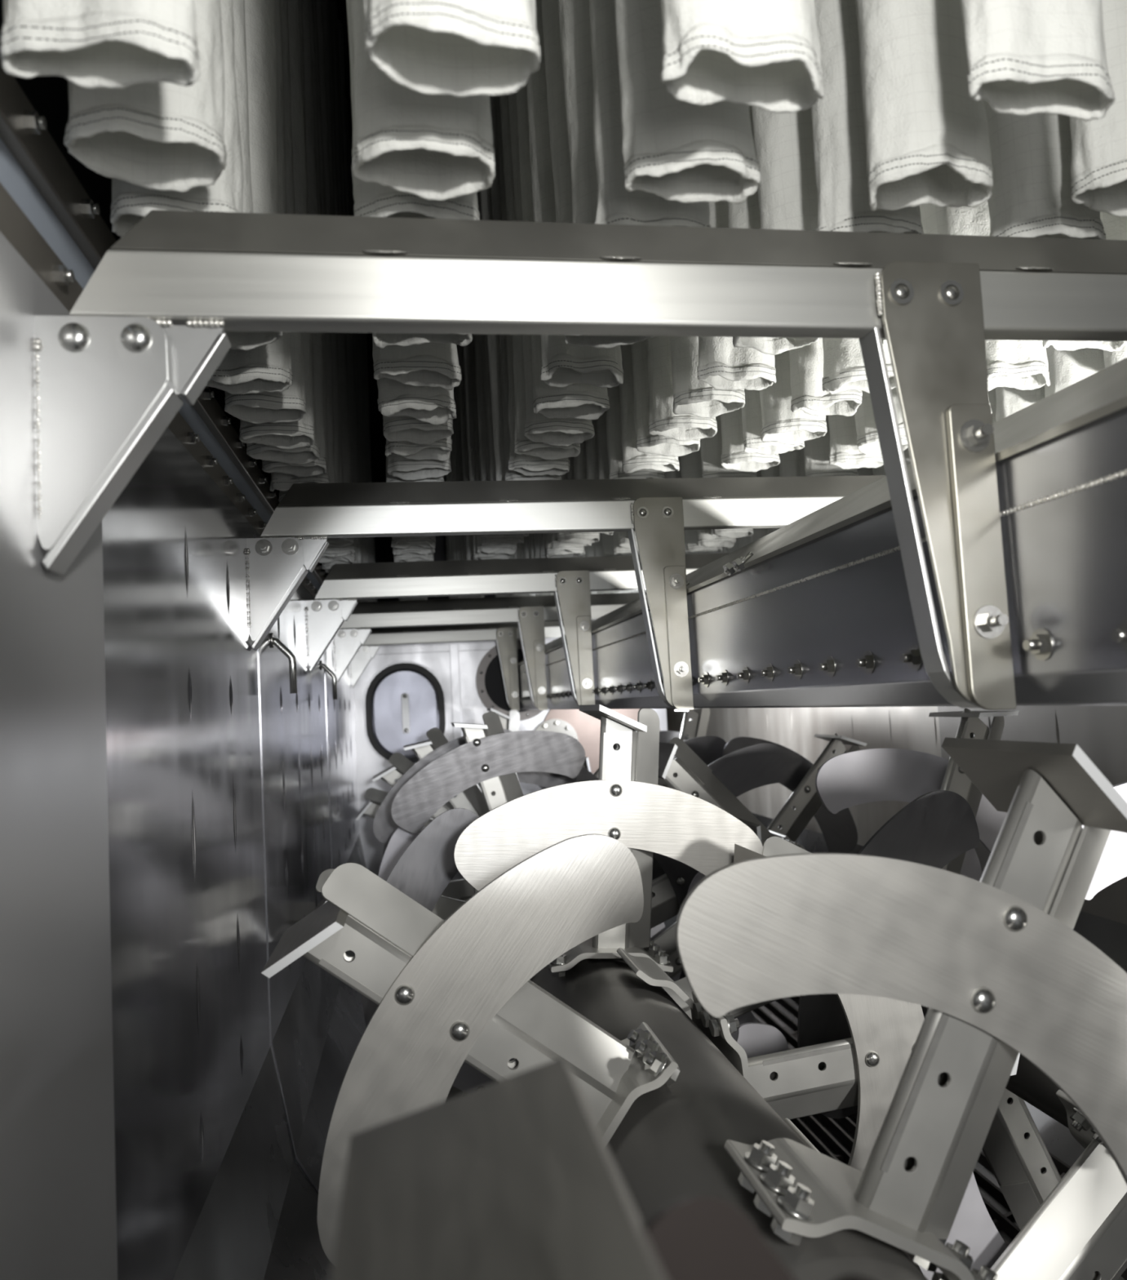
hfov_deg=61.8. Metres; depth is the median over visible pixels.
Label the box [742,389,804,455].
bag
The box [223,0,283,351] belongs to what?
bag
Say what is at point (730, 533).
bag
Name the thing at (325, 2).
bag
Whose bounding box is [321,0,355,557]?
bag
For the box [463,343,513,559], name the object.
bag
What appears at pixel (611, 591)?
bag
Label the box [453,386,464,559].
bag
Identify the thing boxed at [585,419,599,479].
bag
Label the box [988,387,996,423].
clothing
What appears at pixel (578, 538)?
bag
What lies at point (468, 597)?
bag
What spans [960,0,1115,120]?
bag
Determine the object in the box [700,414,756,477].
bag
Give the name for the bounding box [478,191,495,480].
bag
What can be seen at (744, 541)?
bag
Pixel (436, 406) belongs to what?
bag
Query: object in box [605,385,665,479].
bag
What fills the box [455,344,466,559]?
bag
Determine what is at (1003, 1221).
grate
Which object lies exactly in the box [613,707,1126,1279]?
agitator
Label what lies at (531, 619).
bracket
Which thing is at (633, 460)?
bag
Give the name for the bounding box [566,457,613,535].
bag
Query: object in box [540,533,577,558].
bag
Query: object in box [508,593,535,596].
bag
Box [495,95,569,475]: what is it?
bag
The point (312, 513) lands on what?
support beam
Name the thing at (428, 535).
bag
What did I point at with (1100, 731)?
wall
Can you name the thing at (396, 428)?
bag
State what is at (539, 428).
bag
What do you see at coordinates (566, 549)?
bag
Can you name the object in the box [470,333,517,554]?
bag
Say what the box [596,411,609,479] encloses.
bag
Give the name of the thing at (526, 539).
bag
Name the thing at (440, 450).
bag
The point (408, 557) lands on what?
bag
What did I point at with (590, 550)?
bag
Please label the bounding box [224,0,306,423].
bag
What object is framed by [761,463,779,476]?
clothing
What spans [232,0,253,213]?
bag
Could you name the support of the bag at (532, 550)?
hanging from the ceiling
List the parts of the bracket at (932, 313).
plate, bolted plate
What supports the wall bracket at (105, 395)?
attached to the wall at (135, 1020)
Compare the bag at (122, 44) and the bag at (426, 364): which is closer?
the bag at (122, 44)
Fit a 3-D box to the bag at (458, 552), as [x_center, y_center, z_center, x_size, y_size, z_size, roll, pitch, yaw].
[-0.422,-1.144,3.954,0.127,1.928,0.105,-2,-4,-17]
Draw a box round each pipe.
[270,632,297,693]
[320,660,337,699]
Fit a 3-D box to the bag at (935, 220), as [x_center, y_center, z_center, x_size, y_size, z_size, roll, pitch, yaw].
[0.465,-1.369,1.246,0.127,1.930,0.105,-2,-4,-21]
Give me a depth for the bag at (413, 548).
2.77 m
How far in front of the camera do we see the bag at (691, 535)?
3.05 m
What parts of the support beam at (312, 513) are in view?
plate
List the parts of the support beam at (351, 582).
plate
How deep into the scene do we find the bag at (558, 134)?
1.22 m
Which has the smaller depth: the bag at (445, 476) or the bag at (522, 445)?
the bag at (522, 445)
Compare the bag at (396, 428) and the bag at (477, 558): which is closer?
the bag at (396, 428)
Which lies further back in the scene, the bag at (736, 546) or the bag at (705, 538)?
the bag at (736, 546)
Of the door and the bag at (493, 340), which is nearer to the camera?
the bag at (493, 340)
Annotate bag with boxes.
[0,0,199,88]
[63,0,226,191]
[110,0,243,237]
[205,0,293,394]
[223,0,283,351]
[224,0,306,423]
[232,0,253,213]
[239,0,315,448]
[246,0,319,464]
[262,0,327,477]
[270,0,328,491]
[278,0,335,502]
[315,0,340,483]
[318,0,355,563]
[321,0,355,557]
[322,0,346,539]
[322,0,361,569]
[325,17,362,573]
[326,0,354,547]
[337,347,342,483]
[343,156,372,600]
[346,0,479,220]
[346,98,364,563]
[349,137,369,563]
[351,0,495,200]
[355,368,364,563]
[356,332,372,601]
[356,340,366,563]
[362,332,374,601]
[363,0,540,97]
[364,333,376,601]
[366,332,377,601]
[372,333,472,348]
[372,336,462,390]
[377,377,456,425]
[382,414,453,444]
[385,435,452,461]
[386,452,451,480]
[386,456,444,482]
[391,536,435,548]
[392,545,435,555]
[393,552,434,562]
[400,596,427,600]
[414,535,438,537]
[444,475,451,599]
[446,472,453,599]
[449,437,484,598]
[449,472,456,598]
[451,418,460,560]
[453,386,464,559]
[453,394,462,559]
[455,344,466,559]
[456,595,478,598]
[457,344,473,559]
[462,346,510,559]
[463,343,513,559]
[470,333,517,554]
[472,333,524,545]
[474,333,528,537]
[476,191,490,480]
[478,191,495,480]
[480,186,505,480]
[489,95,562,480]
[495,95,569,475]
[499,93,580,459]
[508,92,595,446]
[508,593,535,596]
[510,555,538,595]
[513,549,517,559]
[516,84,609,420]
[516,542,520,558]
[520,542,524,558]
[524,534,530,558]
[526,0,623,387]
[528,533,535,558]
[534,533,541,558]
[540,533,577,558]
[541,0,654,348]
[546,533,585,557]
[551,533,591,548]
[557,0,597,223]
[557,473,599,544]
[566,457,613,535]
[573,440,586,479]
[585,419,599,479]
[586,542,595,556]
[589,0,711,226]
[590,591,596,594]
[594,533,604,556]
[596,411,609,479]
[602,533,639,556]
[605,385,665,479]
[606,590,633,593]
[613,531,639,555]
[614,0,760,204]
[614,589,638,593]
[617,531,638,548]
[619,344,679,473]
[631,339,700,456]
[646,336,717,440]
[661,0,824,113]
[665,456,681,478]
[669,336,745,417]
[680,446,702,478]
[684,529,697,554]
[684,529,722,553]
[697,200,776,390]
[697,528,736,547]
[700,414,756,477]
[711,528,753,537]
[715,546,725,553]
[720,408,780,472]
[725,537,739,552]
[727,105,819,355]
[739,536,751,548]
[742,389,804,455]
[751,105,817,230]
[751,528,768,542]
[756,470,761,476]
[759,350,827,444]
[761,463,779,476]
[768,527,782,533]
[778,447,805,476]
[789,337,862,416]
[804,415,858,476]
[811,0,924,234]
[822,337,896,394]
[828,414,884,469]
[854,391,908,454]
[855,0,993,210]
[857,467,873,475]
[872,464,885,475]
[881,338,888,346]
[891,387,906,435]
[903,447,911,466]
[920,200,991,235]
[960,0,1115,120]
[984,100,1106,239]
[985,339,1050,391]
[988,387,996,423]
[995,385,1045,421]
[1042,340,1126,351]
[1044,345,1105,397]
[1069,0,1126,217]
[1100,211,1126,239]
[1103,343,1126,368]
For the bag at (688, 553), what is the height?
1.931 m
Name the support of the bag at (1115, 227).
hanging from the ceiling
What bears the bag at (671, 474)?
hanging from the ceiling
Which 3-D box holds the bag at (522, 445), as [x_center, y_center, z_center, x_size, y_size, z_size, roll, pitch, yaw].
[-0.081,-1.307,1.832,0.133,1.927,0.109,-2,-4,-12]
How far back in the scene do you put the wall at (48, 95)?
1.09 m
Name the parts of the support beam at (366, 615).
plate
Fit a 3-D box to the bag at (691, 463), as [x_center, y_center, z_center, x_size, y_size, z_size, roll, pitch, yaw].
[0.293,-1.290,2.298,0.128,1.927,0.104,-3,-4,-7]
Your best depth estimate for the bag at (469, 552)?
3.22 m
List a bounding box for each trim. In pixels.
[254,533,319,1194]
[324,653,346,954]
[375,640,553,879]
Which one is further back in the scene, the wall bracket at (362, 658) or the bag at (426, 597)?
the wall bracket at (362, 658)
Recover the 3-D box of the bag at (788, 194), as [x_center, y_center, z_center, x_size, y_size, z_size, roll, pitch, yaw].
[0.257,-1.359,1.210,0.129,1.932,0.105,-2,-4,-9]
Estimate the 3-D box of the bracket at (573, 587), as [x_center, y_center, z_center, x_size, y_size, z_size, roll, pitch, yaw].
[0.036,0.002,2.853,0.107,0.426,0.073,-2,-4,-9]
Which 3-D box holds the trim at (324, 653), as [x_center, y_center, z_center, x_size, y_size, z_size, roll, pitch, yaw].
[-0.337,0.672,3.298,0.932,1.588,0.012,-2,-4,-9]
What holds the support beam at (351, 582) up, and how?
on the wall bracket at (324, 619)
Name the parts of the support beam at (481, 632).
plate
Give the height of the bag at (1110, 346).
1.930 m
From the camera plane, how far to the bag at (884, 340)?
1.31 m
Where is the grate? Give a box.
[752,995,1126,1279]
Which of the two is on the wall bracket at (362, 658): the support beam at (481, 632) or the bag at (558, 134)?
the support beam at (481, 632)
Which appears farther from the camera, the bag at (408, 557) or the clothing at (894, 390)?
the bag at (408, 557)
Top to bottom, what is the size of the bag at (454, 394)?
1.924 m
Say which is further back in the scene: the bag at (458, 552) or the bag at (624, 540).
the bag at (458, 552)
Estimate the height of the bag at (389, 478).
1.930 m
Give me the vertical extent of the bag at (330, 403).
1.927 m
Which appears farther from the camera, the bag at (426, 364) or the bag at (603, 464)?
the bag at (603, 464)
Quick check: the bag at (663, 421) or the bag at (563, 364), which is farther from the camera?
the bag at (663, 421)
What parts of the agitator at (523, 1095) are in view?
scraper plate, scraper plate, scraper plate, scraper plate, blade, paddle arm, blade, paddle arm, scraper plate, blade, blade, paddle arm, paddle arm, paddle arm, paddle arm, scraper plate, blade, blade, blade, paddle arm, scraper plate, scraper plate, paddle arm, blade, scraper plate, paddle arm, blade, scraper plate, paddle arm, paddle arm, blade, scraper plate, blade, paddle arm, paddle arm, blade, blade, paddle arm, scraper plate, scraper plate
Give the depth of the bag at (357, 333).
3.86 m
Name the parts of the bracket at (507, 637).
bolted plate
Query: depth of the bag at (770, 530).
2.95 m
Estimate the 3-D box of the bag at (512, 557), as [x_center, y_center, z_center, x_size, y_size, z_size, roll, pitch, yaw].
[-0.219,-1.151,4.124,0.127,1.928,0.105,-2,-4,-19]
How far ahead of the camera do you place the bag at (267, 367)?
1.31 m
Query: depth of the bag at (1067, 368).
1.64 m
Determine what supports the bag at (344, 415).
hanging from the ceiling
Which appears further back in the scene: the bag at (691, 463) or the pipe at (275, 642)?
the bag at (691, 463)
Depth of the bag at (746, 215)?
1.27 m
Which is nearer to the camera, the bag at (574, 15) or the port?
the bag at (574, 15)
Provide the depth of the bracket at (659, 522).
1.86 m
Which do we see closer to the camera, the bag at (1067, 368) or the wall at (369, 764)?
the bag at (1067, 368)
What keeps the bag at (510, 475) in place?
hanging from the ceiling
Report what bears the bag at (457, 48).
hanging from the ceiling
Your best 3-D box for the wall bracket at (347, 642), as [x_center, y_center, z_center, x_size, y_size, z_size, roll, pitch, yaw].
[-0.853,0.061,3.726,0.109,0.207,0.054,-2,-4,-9]
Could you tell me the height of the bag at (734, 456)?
1.927 m
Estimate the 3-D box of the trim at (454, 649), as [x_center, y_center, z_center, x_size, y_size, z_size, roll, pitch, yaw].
[-0.274,0.626,4.985,1.567,1.240,0.006,-2,-4,-9]
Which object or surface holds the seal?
attached to the disc
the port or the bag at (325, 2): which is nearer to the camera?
the bag at (325, 2)
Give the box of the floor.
[173,813,1126,1279]
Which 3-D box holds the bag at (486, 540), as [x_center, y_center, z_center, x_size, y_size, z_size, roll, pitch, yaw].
[-0.226,-1.232,2.757,0.127,1.930,0.105,-2,-4,-18]
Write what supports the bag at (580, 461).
hanging from the ceiling
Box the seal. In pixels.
[535,719,578,740]
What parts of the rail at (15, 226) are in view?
gasket strip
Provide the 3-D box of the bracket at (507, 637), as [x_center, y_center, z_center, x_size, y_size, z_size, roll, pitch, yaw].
[-0.283,0.149,4.822,0.107,0.426,0.073,-2,-4,-9]
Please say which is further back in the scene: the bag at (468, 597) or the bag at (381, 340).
the bag at (468, 597)
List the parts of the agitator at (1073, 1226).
blade, paddle arm, scraper plate, paddle arm, blade, paddle arm, blade, paddle arm, blade, blade, paddle arm, scraper plate, blade, paddle arm, scraper plate, blade, blade, blade, paddle arm, blade, scraper plate, paddle arm, paddle arm, blade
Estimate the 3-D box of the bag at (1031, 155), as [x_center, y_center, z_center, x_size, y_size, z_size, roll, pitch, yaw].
[0.486,-1.388,1.112,0.128,1.927,0.104,-3,-4,-1]
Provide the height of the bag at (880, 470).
1.926 m
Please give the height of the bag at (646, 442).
1.927 m
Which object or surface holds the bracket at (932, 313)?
hanging from the support beam at (200, 276)
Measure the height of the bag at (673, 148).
1.931 m
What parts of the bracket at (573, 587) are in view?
bolted plate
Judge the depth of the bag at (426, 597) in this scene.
4.09 m
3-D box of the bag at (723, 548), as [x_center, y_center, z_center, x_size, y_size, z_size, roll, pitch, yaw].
[0.572,-1.231,3.573,0.133,1.924,0.108,-2,-4,-11]
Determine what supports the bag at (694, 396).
hanging from the ceiling
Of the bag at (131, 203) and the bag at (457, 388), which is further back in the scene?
the bag at (457, 388)
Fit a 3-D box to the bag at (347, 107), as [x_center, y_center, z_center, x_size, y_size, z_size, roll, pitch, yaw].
[-0.856,-1.144,3.609,0.130,1.924,0.108,-3,-4,-8]
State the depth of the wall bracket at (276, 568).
1.75 m
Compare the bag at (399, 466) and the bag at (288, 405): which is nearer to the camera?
the bag at (288, 405)
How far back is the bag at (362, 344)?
4.14 m
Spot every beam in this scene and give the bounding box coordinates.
[69,209,1126,404]
[260,475,886,572]
[314,552,730,621]
[339,591,647,644]
[361,619,595,657]
[517,357,1126,709]
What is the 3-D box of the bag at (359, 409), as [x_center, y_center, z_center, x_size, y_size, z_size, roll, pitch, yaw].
[-0.878,-1.136,3.741,0.127,1.928,0.105,-2,-4,-14]
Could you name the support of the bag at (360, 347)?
hanging from the ceiling
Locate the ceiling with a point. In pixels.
(341, 4)
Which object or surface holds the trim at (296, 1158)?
attached to the wall at (135, 1020)
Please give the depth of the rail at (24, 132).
0.88 m
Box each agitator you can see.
[261,704,1126,1279]
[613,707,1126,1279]
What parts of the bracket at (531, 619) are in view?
bolted plate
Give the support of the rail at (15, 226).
attached to the wall at (135, 1020)
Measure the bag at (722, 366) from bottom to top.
1.926 m
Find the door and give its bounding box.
[364,661,447,764]
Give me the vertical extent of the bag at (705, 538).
1.930 m
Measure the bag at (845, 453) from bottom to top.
1.926 m
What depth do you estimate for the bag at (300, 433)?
1.60 m
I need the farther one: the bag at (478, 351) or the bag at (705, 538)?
the bag at (705, 538)
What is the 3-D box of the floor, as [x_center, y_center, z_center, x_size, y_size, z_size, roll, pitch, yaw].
[0.289,1.108,2.900,2.021,0.622,7.020,-2,-4,-9]
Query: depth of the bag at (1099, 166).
0.92 m
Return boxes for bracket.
[32,315,183,575]
[246,537,308,650]
[306,599,344,671]
[333,628,361,682]
[350,645,372,688]
[496,626,519,710]
[517,605,547,710]
[554,569,595,706]
[627,497,693,710]
[858,261,1017,710]
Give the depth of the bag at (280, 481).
1.97 m
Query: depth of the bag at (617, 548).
3.01 m
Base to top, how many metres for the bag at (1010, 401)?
1.927 m
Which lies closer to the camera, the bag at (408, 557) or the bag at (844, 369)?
the bag at (844, 369)
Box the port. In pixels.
[475,640,543,720]
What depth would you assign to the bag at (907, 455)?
2.16 m
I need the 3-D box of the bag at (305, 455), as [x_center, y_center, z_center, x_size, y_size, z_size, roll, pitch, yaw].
[-0.552,-1.284,1.754,0.128,1.927,0.105,-3,-4,-3]
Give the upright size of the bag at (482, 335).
1.930 m
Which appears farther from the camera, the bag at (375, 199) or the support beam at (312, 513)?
the support beam at (312, 513)
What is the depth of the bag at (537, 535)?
3.23 m
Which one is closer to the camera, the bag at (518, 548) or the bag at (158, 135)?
the bag at (158, 135)
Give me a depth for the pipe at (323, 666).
3.11 m
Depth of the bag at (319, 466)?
1.84 m
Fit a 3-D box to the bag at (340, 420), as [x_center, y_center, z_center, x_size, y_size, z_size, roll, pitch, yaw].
[-0.661,-1.235,2.413,0.128,1.927,0.105,-2,-4,-10]
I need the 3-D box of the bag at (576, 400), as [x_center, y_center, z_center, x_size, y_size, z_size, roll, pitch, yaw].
[-0.037,-1.324,1.587,0.133,1.927,0.109,-2,-4,-13]
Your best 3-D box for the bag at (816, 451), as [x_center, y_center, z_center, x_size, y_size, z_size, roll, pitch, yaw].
[0.560,-1.313,2.206,0.128,1.931,0.105,-3,-4,-8]
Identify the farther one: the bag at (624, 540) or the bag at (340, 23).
the bag at (340, 23)
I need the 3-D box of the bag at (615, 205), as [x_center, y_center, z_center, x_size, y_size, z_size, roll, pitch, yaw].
[0.046,-1.363,1.039,0.130,1.926,0.105,-2,-4,-13]
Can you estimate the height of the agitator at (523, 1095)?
1.180 m
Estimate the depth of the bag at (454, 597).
4.29 m
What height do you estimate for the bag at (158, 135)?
1.927 m
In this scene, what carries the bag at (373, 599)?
hanging from the ceiling
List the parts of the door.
handle plate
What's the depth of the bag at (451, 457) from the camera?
4.02 m
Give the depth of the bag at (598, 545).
3.27 m
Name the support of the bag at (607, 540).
hanging from the ceiling
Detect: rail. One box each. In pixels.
[0,54,326,585]
[0,137,321,598]
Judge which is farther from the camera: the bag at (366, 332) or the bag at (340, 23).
the bag at (366, 332)
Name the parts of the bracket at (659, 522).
bolted plate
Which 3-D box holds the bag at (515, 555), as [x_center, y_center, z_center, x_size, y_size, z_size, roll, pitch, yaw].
[-0.191,-1.160,3.992,0.130,1.924,0.108,-2,-4,-9]
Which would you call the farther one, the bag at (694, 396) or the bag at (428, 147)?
the bag at (694, 396)
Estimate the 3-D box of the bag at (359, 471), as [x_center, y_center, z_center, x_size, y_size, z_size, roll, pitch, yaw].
[-0.836,-1.161,3.476,0.128,1.929,0.105,-2,-4,-8]
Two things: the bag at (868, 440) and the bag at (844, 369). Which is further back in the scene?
the bag at (868, 440)
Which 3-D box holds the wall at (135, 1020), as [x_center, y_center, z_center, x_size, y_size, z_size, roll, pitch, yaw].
[-0.631,0.295,2.100,0.015,0.988,5.620,-2,-4,-9]
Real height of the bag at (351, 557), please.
1.932 m
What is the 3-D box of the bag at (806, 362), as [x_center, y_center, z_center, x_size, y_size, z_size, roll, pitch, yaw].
[0.397,-1.345,1.659,0.122,1.930,0.116,-5,-4,29]
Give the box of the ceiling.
[337,0,352,156]
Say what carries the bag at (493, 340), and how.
hanging from the ceiling
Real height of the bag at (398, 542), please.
1.932 m
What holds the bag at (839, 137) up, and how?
hanging from the ceiling
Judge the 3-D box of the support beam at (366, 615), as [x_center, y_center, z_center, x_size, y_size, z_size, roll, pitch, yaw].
[0.084,-0.103,3.901,1.975,0.177,0.040,-2,-4,-9]
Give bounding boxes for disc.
[543,708,660,773]
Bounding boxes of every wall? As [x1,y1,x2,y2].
[0,0,328,576]
[0,231,359,1279]
[353,333,667,880]
[666,704,1126,924]
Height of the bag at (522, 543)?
1.924 m
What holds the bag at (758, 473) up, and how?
hanging from the ceiling
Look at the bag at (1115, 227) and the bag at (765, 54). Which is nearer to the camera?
the bag at (765, 54)
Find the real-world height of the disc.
0.680 m
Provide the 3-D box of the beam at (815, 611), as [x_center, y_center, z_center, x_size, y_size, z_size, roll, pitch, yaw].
[0.316,-0.004,2.302,0.327,0.331,5.470,-2,-4,-9]
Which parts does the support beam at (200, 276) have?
plate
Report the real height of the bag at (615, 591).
1.929 m
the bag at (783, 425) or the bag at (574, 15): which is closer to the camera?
the bag at (574, 15)
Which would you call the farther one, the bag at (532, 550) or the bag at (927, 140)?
the bag at (532, 550)
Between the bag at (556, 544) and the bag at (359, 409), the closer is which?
the bag at (556, 544)
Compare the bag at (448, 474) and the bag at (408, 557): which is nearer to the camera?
the bag at (408, 557)
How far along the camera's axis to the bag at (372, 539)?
4.52 m
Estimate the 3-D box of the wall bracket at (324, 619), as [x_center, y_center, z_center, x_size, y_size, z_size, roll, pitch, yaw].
[-0.693,-0.013,2.741,0.109,0.207,0.054,-2,-4,-9]
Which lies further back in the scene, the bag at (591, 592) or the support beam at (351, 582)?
the bag at (591, 592)
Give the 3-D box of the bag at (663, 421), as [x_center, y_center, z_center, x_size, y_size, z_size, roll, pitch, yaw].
[0.165,-1.328,1.762,0.133,1.927,0.109,-2,-4,-11]
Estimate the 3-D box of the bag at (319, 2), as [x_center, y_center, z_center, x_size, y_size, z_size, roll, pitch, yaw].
[-0.634,-1.243,2.280,0.129,1.931,0.106,-1,-4,-24]
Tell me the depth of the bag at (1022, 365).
1.47 m
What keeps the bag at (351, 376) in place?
hanging from the ceiling

